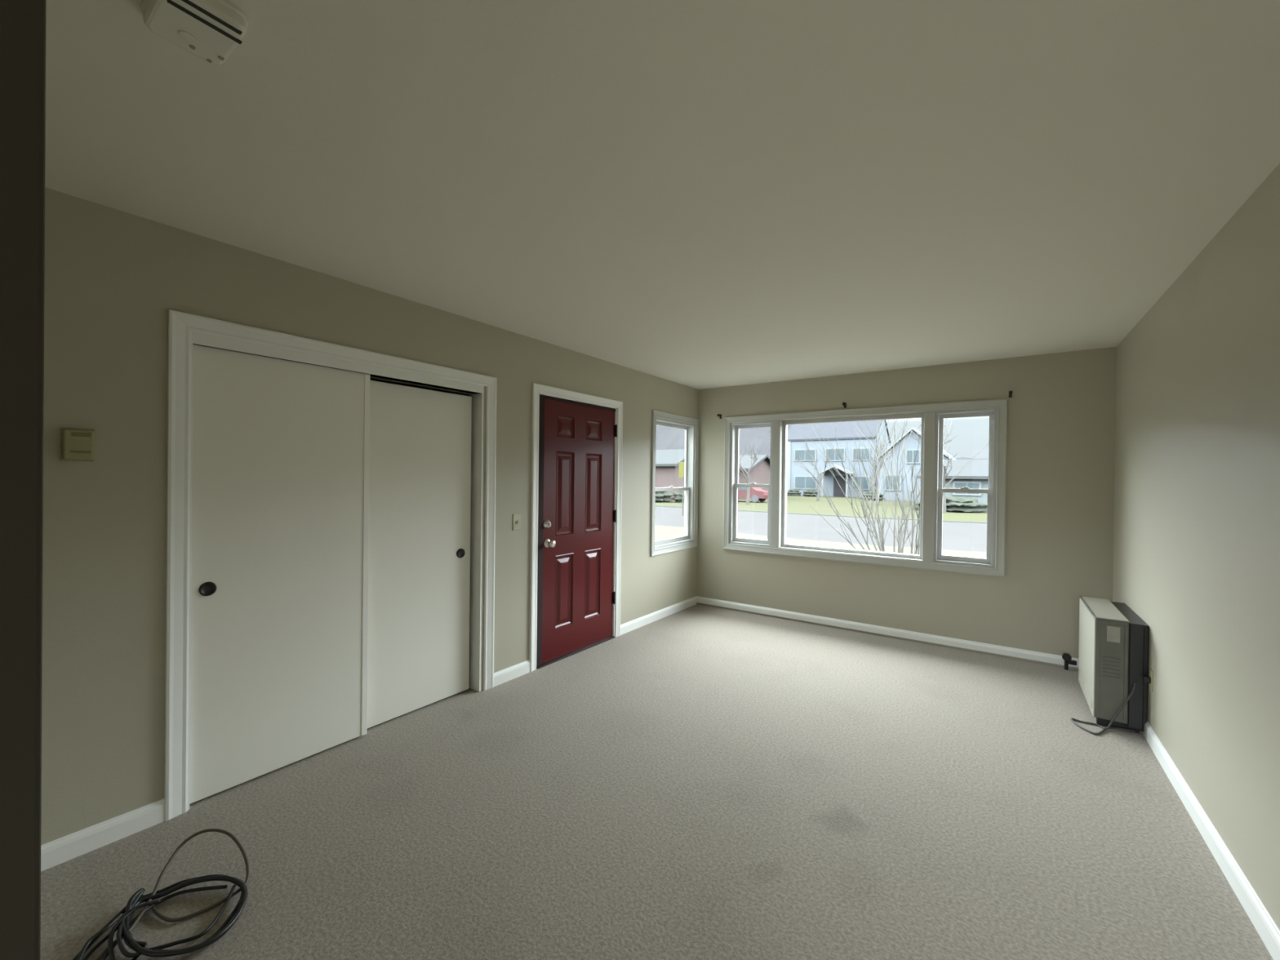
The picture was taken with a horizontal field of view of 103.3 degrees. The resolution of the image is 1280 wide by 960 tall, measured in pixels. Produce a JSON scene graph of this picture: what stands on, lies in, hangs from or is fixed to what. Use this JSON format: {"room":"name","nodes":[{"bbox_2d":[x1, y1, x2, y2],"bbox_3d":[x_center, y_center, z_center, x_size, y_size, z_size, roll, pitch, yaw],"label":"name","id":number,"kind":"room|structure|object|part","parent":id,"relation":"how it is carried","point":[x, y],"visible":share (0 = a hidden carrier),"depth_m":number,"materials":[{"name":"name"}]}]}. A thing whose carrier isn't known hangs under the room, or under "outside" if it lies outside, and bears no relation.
{"room":"empty living room","nodes":[
{"label":"empty living room","id":0,"kind":"room"},
{"bbox_2d":[40,187,698,844],"bbox_3d":[-0.853,0.183,3.739,0.125,2.440,5.313,1,0,35],"label":"wall","id":1,"kind":"structure","parent":0,"point":[113,277],"depth_m":2.03,"materials":[{"name":"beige paint"}]},
{"bbox_2d":[59,427,94,461],"bbox_3d":[-2.068,-0.130,1.866,0.037,0.120,0.086,1,0,35],"label":"thermostat","id":2,"kind":"object","parent":1,"relation":"attached to","point":[75,444],"visible":1,"depth_m":1.85,"materials":[{"name":"beige plastic"}]},
{"bbox_3d":[-2.053,-0.103,1.860,0.004,0.008,0.052,1,0,35],"label":"lever","id":3,"kind":"part","parent":2,"relation":"part of","materials":[{"name":"beige plastic"}]},
{"bbox_2d":[40,798,165,871],"bbox_3d":[-2.110,1.353,1.857,0.014,0.088,0.551,1,0,35],"label":"baseboard","id":4,"kind":"structure","parent":1,"relation":"attached to","point":[57,851],"depth_m":1.93,"materials":[{"name":"white paint"}]},
{"bbox_2d":[189,344,370,804],"bbox_3d":[-1.710,0.404,2.471,0.039,1.966,0.747,1,0,35],"label":"door","id":5,"kind":"structure","parent":1,"relation":"in","point":[281,450],"depth_m":2.41,"materials":[{"name":"beige paint"}]},
{"bbox_3d":[-1.880,0.474,2.205,0.008,0.062,0.062,1,0,35],"label":"finger pull","id":6,"kind":"part","parent":5,"relation":"part of","materials":[{"name":"black plastic"}]},
{"bbox_2d":[164,309,497,821],"bbox_3d":[-1.461,0.354,2.753,0.020,2.093,1.655,1,0,35],"label":"trim","id":7,"kind":"structure","parent":1,"relation":"attached to","point":[180,325],"depth_m":2.12,"materials":[{"name":"white paint"}]},
{"bbox_2d":[187,331,484,809],"bbox_3d":[-1.526,0.382,2.784,0.129,2.035,1.493,1,0,35],"label":"trim","id":8,"kind":"structure","parent":1,"relation":"attached to","point":[201,339],"depth_m":3.20,"materials":[{"name":"white paint"}]},
{"bbox_2d":[367,380,471,728],"bbox_3d":[-1.351,0.417,3.068,0.039,1.943,0.745,1,0,35],"label":"door","id":9,"kind":"structure","parent":1,"relation":"in","point":[420,470],"depth_m":3.06,"materials":[{"name":"beige paint"}]},
{"bbox_3d":[-1.167,0.477,3.303,0.008,0.062,0.062,1,0,35],"label":"finger pull","id":10,"kind":"part","parent":9,"relation":"part of","materials":[{"name":"black plastic"}]},
{"bbox_2d":[493,659,530,686],"bbox_3d":[-0.903,1.359,3.572,0.014,0.088,0.334,1,0,35],"label":"baseboard","id":11,"kind":"structure","parent":1,"relation":"attached to","point":[504,675],"depth_m":3.57,"materials":[{"name":"white paint"}]},
{"bbox_2d":[512,513,520,530],"bbox_3d":[-0.870,0.298,3.595,0.016,0.116,0.072,1,0,35],"label":"light switch","id":12,"kind":"object","parent":1,"relation":"attached to","point":[516,517],"visible":1,"depth_m":3.59,"materials":[{"name":"beige plastic"}]},
{"bbox_2d":[528,382,622,671],"bbox_3d":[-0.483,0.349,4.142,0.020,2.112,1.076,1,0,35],"label":"trim","id":13,"kind":"structure","parent":1,"relation":"attached to","point":[536,388],"depth_m":3.75,"materials":[{"name":"white paint"}]},
{"bbox_2d":[536,394,617,668],"bbox_3d":[-0.524,0.383,4.176,0.214,2.043,0.940,1,0,35],"label":"door","id":14,"kind":"structure","parent":1,"relation":"in","point":[577,515],"depth_m":4.11,"materials":[{"name":"red paint"}]},
{"bbox_3d":[-0.678,0.482,3.839,0.075,0.068,0.068,1,0,35],"label":"knob","id":15,"kind":"part","parent":14,"relation":"part of","materials":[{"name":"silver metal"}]},
{"bbox_2d":[620,596,697,635],"bbox_3d":[0.226,1.365,5.176,0.014,0.088,1.436,1,0,35],"label":"baseboard","id":16,"kind":"structure","parent":1,"relation":"attached to","point":[627,627],"depth_m":5.08,"materials":[{"name":"white paint"}]},
{"bbox_2d":[650,409,698,556],"bbox_3d":[0.339,0.031,5.403,0.136,1.445,0.934,1,0,35],"label":"window","id":17,"kind":"structure","parent":1,"relation":"in","point":[659,547],"depth_m":5.62,"materials":[{"name":"paint"}]},
{"bbox_3d":[0.302,-0.244,5.431,0.025,0.721,0.777,1,0,35],"label":"sash","id":18,"kind":"part","parent":17,"relation":"part of","materials":[{"name":"white plastic"}]},
{"bbox_3d":[0.322,0.374,5.414,0.032,0.586,0.777,1,0,35],"label":"sash","id":19,"kind":"part","parent":17,"relation":"part of","materials":[{"name":"white plastic"}]},
{"bbox_2d":[369,378,470,395],"bbox_3d":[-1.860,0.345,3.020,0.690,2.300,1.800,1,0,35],"label":"door track","id":20,"kind":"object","parent":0,"point":[375,380],"depth_m":3.72,"materials":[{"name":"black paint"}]},
{"bbox_2d":[40,604,1273,959],"bbox_3d":[-0.311,1.480,1.390,3.748,0.120,8.523,1,0,35],"label":"floor","id":21,"kind":"structure","parent":0,"point":[697,781],"depth_m":2.06,"materials":[{"name":"beige carpet"}]},
{"bbox_2d":[71,874,248,959],"bbox_3d":[-1.467,1.376,1.560,0.401,0.057,0.415,1,0,-14],"label":"coiled cable","id":22,"kind":"object","parent":21,"relation":"on","point":[124,923],"visible":1,"depth_m":1.56,"materials":[{"name":"black rubber"}]},
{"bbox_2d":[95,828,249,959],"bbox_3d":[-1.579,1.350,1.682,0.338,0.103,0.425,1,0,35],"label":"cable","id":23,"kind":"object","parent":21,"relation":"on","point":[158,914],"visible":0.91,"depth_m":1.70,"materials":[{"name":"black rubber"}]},
{"bbox_2d":[1062,653,1076,670],"bbox_3d":[3.272,1.386,3.863,0.088,0.128,0.054,1,0,35],"label":"shutoff valve","id":24,"kind":"object","parent":21,"relation":"on","point":[1066,657],"visible":1,"depth_m":3.85,"materials":[{"name":"black plastic"}]},
{"bbox_2d":[1071,595,1148,734],"bbox_3d":[2.880,1.130,3.166,0.329,0.642,0.821,1,0,35],"label":"wall heater","id":25,"kind":"object","parent":21,"relation":"on","point":[1113,651],"visible":1,"depth_m":2.94,"materials":[{"name":"beige metal"}]},
{"bbox_3d":[2.670,1.298,2.914,0.280,0.303,0.169,1,0,35],"label":"power cord","id":26,"kind":"part","parent":25,"relation":"part of","materials":[{"name":"grey rubber"}]},
{"bbox_3d":[2.740,1.105,2.945,0.147,0.588,0.016,1,0,35],"label":"panel","id":27,"kind":"part","parent":25,"relation":"part of","materials":[{"name":"grey metal"}]},
{"bbox_2d":[44,0,1279,389],"bbox_3d":[-0.281,-1.079,1.377,3.748,0.120,8.523,1,0,35],"label":"ceiling","id":28,"kind":"structure","parent":0,"point":[699,194],"depth_m":1.58,"materials":[{"name":"paint"}]},
{"bbox_2d":[140,0,248,65],"bbox_3d":[-0.977,-1.006,1.113,0.196,0.042,0.150,1,0,35],"label":"smoke detector","id":29,"kind":"object","parent":28,"relation":"attached to","point":[211,30],"visible":1,"depth_m":1.10,"materials":[{"name":"plastic"}]},
{"bbox_2d":[696,346,1116,670],"bbox_3d":[2.121,0.212,4.817,3.498,2.440,0.125,1,0,35],"label":"wall","id":30,"kind":"structure","parent":0,"point":[1061,408],"depth_m":4.17,"materials":[{"name":"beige paint"}]},
{"bbox_2d":[723,399,1007,577],"bbox_3d":[1.992,0.050,4.906,2.514,1.450,0.160,1,0,35],"label":"window","id":31,"kind":"structure","parent":30,"relation":"in","point":[931,490],"depth_m":4.54,"materials":[{"name":"paint"}]},
{"bbox_3d":[1.217,0.039,5.463,0.472,1.320,0.130,1,0,35],"label":"frame","id":32,"kind":"part","parent":31,"relation":"part of","materials":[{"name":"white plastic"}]},
{"bbox_3d":[1.210,0.360,5.460,0.428,0.634,0.032,1,0,35],"label":"sash","id":33,"kind":"part","parent":31,"relation":"part of","materials":[{"name":"white plastic"}]},
{"bbox_3d":[1.237,-0.260,5.484,0.428,0.678,0.025,1,0,35],"label":"sash","id":34,"kind":"part","parent":31,"relation":"part of","materials":[{"name":"white plastic"}]},
{"bbox_2d":[781,413,924,559],"bbox_3d":[2.030,0.051,4.931,1.297,1.320,0.065,1,0,35],"label":"window pane","id":35,"kind":"object","parent":31,"relation":"attached to","point":[913,415],"depth_m":4.95,"materials":[{"name":"clear glass"}]},
{"bbox_3d":[2.784,0.387,4.352,0.395,0.626,0.032,1,0,35],"label":"sash","id":36,"kind":"part","parent":31,"relation":"part of","materials":[{"name":"white plastic"}]},
{"bbox_3d":[2.791,0.062,4.355,0.439,1.320,0.130,1,0,35],"label":"frame","id":37,"kind":"part","parent":31,"relation":"part of","materials":[{"name":"white plastic"}]},
{"bbox_3d":[2.810,-0.233,4.376,0.395,0.686,0.025,1,0,35],"label":"sash","id":38,"kind":"part","parent":31,"relation":"part of","materials":[{"name":"white plastic"}]},
{"bbox_2d":[696,595,1078,667],"bbox_3d":[2.062,1.378,4.770,3.484,0.068,0.014,1,0,35],"label":"baseboard","id":39,"kind":"structure","parent":30,"relation":"attached to","point":[996,649],"depth_m":4.56,"materials":[{"name":"white paint"}]},
{"bbox_2d":[1008,391,1012,397],"bbox_3d":[2.991,-0.694,4.091,0.024,0.048,0.067,1,0,35],"label":"curtain bracket","id":40,"kind":"object","parent":30,"relation":"attached to","point":[1010,392],"visible":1,"depth_m":4.09,"materials":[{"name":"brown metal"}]},
{"bbox_2d":[1112,163,1279,930],"bbox_3d":[1.214,0.223,0.382,0.125,2.440,8.423,1,0,35],"label":"wall","id":41,"kind":"structure","parent":0,"point":[1197,514],"depth_m":2.00,"materials":[{"name":"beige paint"}]},
{"bbox_2d":[1143,667,1153,692],"bbox_3d":[2.817,1.107,2.813,0.030,0.114,0.070,1,0,35],"label":"wall outlet","id":42,"kind":"object","parent":41,"relation":"attached to","point":[1148,679],"visible":1,"depth_m":2.80,"materials":[{"name":"beige plastic"}]},
{"bbox_3d":[2.828,1.107,2.805,0.005,0.114,0.070,1,0,35],"label":"plate","id":43,"kind":"part","parent":42,"relation":"part of","materials":[{"name":"beige plastic"}]},
{"bbox_2d":[1141,720,1279,959],"bbox_3d":[1.107,1.397,0.376,0.014,0.088,8.298,1,0,35],"label":"baseboard","id":44,"kind":"structure","parent":41,"relation":"attached to","point":[1265,926],"depth_m":1.88,"materials":[{"name":"white paint"}]},
{"bbox_3d":[-1.309,0.191,0.887,2.413,2.440,0.120,1,0,35],"label":"wall","id":45,"kind":"structure","parent":0,"visible":0},
{"bbox_2d":[0,0,46,959],"bbox_3d":[-0.318,0.206,0.180,0.022,2.440,0.135,1,0,35],"label":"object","id":46,"kind":"structure","parent":45,"relation":"attached to","point":[22,22],"depth_m":0.22,"materials":[{"name":"brown wood"}]},
{"label":"outside","id":47,"kind":"structure","parent":0,"visible":0},
{"bbox_2d":[655,495,986,522],"bbox_3d":[30.745,2.040,56.741,135.000,0.080,71.799,1,0,35],"label":"lawn","id":48,"kind":"structure","parent":47,"point":[802,504],"depth_m":34.29,"materials":[{"name":"green plant"}]},
{"bbox_2d":[655,491,673,502],"bbox_3d":[1.018,1.228,40.274,3.487,1.248,2.919,1,0,35],"label":"hedge","id":49,"kind":"object","parent":48,"relation":"on","point":[660,496],"visible":0.32,"depth_m":39.41,"materials":[{"name":"green plant"}]},
{"bbox_2d":[655,448,684,501],"bbox_3d":[-2.810,-0.586,49.676,19.200,4.500,7.000,1,0,35],"label":"house","id":50,"kind":"structure","parent":48,"relation":"on","point":[667,461],"depth_m":42.62,"materials":[{"name":"pink brick"}]},
{"bbox_2d":[671,490,682,502],"bbox_3d":[3.605,1.266,39.827,2.403,1.205,1.941,1,0,35],"label":"hedge","id":51,"kind":"object","parent":48,"relation":"on","point":[677,497],"visible":0.3,"depth_m":39.32,"materials":[{"name":"green plant"}]},
{"bbox_2d":[738,440,759,504],"bbox_3d":[7.630,-1.027,38.302,2.687,5.874,1.829,1,0,-5],"label":"bare tree","id":52,"kind":"object","parent":48,"relation":"on","point":[740,467],"visible":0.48,"depth_m":37.78,"materials":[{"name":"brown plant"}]},
{"bbox_2d":[737,487,768,502],"bbox_3d":[8.636,1.101,42.343,4.300,1.419,1.665,1,0,35],"label":"parked car","id":53,"kind":"object","parent":48,"relation":"on","point":[757,494],"visible":0.52,"depth_m":41.07,"materials":[{"name":"red metal"}]},
{"bbox_2d":[737,454,769,499],"bbox_3d":[6.579,-0.395,53.460,14.200,4.300,8.000,1,0,35],"label":"house","id":54,"kind":"structure","parent":48,"relation":"on","point":[759,473],"depth_m":48.89,"materials":[{"name":"pink brick"}]},
{"bbox_2d":[786,489,801,496],"bbox_3d":[17.958,1.516,59.038,1.782,0.814,1.446,1,0,35],"label":"round bush","id":55,"kind":"object","parent":48,"relation":"on","point":[791,492],"visible":0.93,"depth_m":58.54,"materials":[{"name":"green plant"}]},
{"bbox_2d":[802,488,817,497],"bbox_3d":[19.201,1.454,56.990,1.726,1.004,1.558,1,0,6],"label":"round bush","id":56,"kind":"object","parent":48,"relation":"on","point":[808,492],"visible":0.93,"depth_m":56.49,"materials":[{"name":"green plant"}]},
{"bbox_2d":[793,440,833,501],"bbox_3d":[15.678,-0.943,46.227,2.082,5.793,4.008,0,0,-34],"label":"bare tree","id":57,"kind":"object","parent":48,"relation":"on","point":[824,451],"visible":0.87,"depth_m":45.42,"materials":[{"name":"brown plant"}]},
{"bbox_2d":[786,419,890,497],"bbox_3d":[23.582,-2.984,61.140,10.340,9.800,11.120,1,0,35],"label":"house","id":58,"kind":"structure","parent":48,"relation":"on","point":[797,478],"depth_m":58.19,"materials":[{"name":"blue"}]},
{"bbox_3d":[20.530,0.551,56.966,0.200,2.700,0.200,1,0,35],"label":"porch post","id":59,"kind":"part","parent":58,"relation":"part of","materials":[{"name":"white"}]},
{"bbox_3d":[22.606,0.723,57.399,1.300,2.400,0.140,1,0,35],"label":"entry door","id":60,"kind":"part","parent":58,"relation":"part of","materials":[{"name":"wood"}]},
{"bbox_3d":[22.656,0.582,55.469,0.200,2.700,0.200,1,0,35],"label":"porch post","id":61,"kind":"part","parent":58,"relation":"part of","materials":[{"name":"white"}]},
{"bbox_2d":[860,490,884,500],"bbox_3d":[22.065,1.526,47.980,1.800,1.031,1.985,1,0,-23],"label":"round bush","id":62,"kind":"object","parent":48,"relation":"on","point":[872,491],"visible":0.48,"depth_m":47.63,"materials":[{"name":"green plant"}]},
{"bbox_2d":[850,430,903,505],"bbox_3d":[18.223,-1.014,39.014,3.243,6.049,2.857,1,0,9],"label":"bare tree","id":63,"kind":"object","parent":48,"relation":"on","point":[860,460],"visible":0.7,"depth_m":38.59,"materials":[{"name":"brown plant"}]},
{"bbox_2d":[875,426,955,501],"bbox_3d":[29.202,-1.479,52.824,6.600,7.000,12.700,1,0,35],"label":"house","id":64,"kind":"structure","parent":48,"relation":"on","point":[913,445],"depth_m":48.31,"materials":[{"name":"blue"}]},
{"bbox_2d":[897,422,956,512],"bbox_3d":[18.032,-0.943,31.368,2.418,5.991,3.766,1,0,-11],"label":"bare tree","id":65,"kind":"object","parent":48,"relation":"on","point":[944,470],"visible":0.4,"depth_m":30.46,"materials":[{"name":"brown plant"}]},
{"bbox_2d":[913,496,986,512],"bbox_3d":[19.829,1.563,32.418,4.183,1.024,3.682,1,0,-6],"label":"hedge","id":66,"kind":"object","parent":48,"relation":"on","point":[970,504],"visible":0.48,"depth_m":31.09,"materials":[{"name":"green plant"}]},
{"bbox_2d":[917,459,988,503],"bbox_3d":[28.032,0.284,36.520,13.200,3.600,9.000,1,0,35],"label":"house","id":67,"kind":"structure","parent":48,"relation":"on","point":[975,475],"depth_m":35.54,"materials":[{"name":"white"}]},
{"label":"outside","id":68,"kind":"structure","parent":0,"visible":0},
{"bbox_2d":[654,524,986,558],"bbox_3d":[-6.932,1.875,3.223,135.000,0.080,37.300,1,0,35],"label":"lawn","id":69,"kind":"structure","parent":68,"point":[661,532],"depth_m":15.32,"materials":[{"name":"green plant"}]},
{"bbox_2d":[798,417,988,555],"bbox_3d":[4.087,0.170,8.369,2.637,3.614,2.533,0,0,-33],"label":"bare shrub","id":70,"kind":"object","parent":69,"relation":"on","point":[900,538],"visible":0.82,"depth_m":8.30,"materials":[{"name":"plant"}]},
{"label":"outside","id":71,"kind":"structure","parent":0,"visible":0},
{"bbox_2d":[655,424,988,459],"bbox_3d":[42.048,-7.601,111.677,200.000,19.188,39.000,1,0,35],"label":"hillside","id":72,"kind":"structure","parent":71,"point":[667,437],"depth_m":118.67,"materials":[{"name":"grey"}]},
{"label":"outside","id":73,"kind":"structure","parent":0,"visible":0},
{"bbox_2d":[654,506,986,552],"bbox_3d":[6.890,1.943,22.857,135.000,0.080,12.677,1,0,35],"label":"street","id":74,"kind":"structure","parent":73,"point":[959,536],"depth_m":20.06,"materials":[{"name":"grey asphalt"}]},
{"bbox_2d":[678,462,684,515],"bbox_3d":[2.199,0.459,25.889,0.480,2.750,0.097,1,0,35],"label":"road sign","id":75,"kind":"object","parent":74,"relation":"on","point":[681,470],"visible":0.61,"depth_m":25.87,"materials":[{"name":"yellow metal"}]},
{"bbox_3d":[2.189,-0.516,25.855,0.480,0.800,0.024,1,0,35],"label":"sign plate","id":76,"kind":"part","parent":75,"relation":"part of","materials":[{"name":"yellow metal"}]},
{"bbox_3d":[2.206,0.474,25.901,0.069,2.720,0.069,1,0,35],"label":"post","id":77,"kind":"part","parent":75,"relation":"part of","materials":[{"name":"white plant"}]},
{"bbox_2d":[655,505,986,523],"bbox_3d":[10.266,1.930,27.651,135.000,0.080,1.149,1,0,35],"label":"kerb","id":78,"kind":"object","parent":74,"relation":"on","point":[655,505],"visible":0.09,"depth_m":26.81,"materials":[{"name":"concrete"}]}
]}

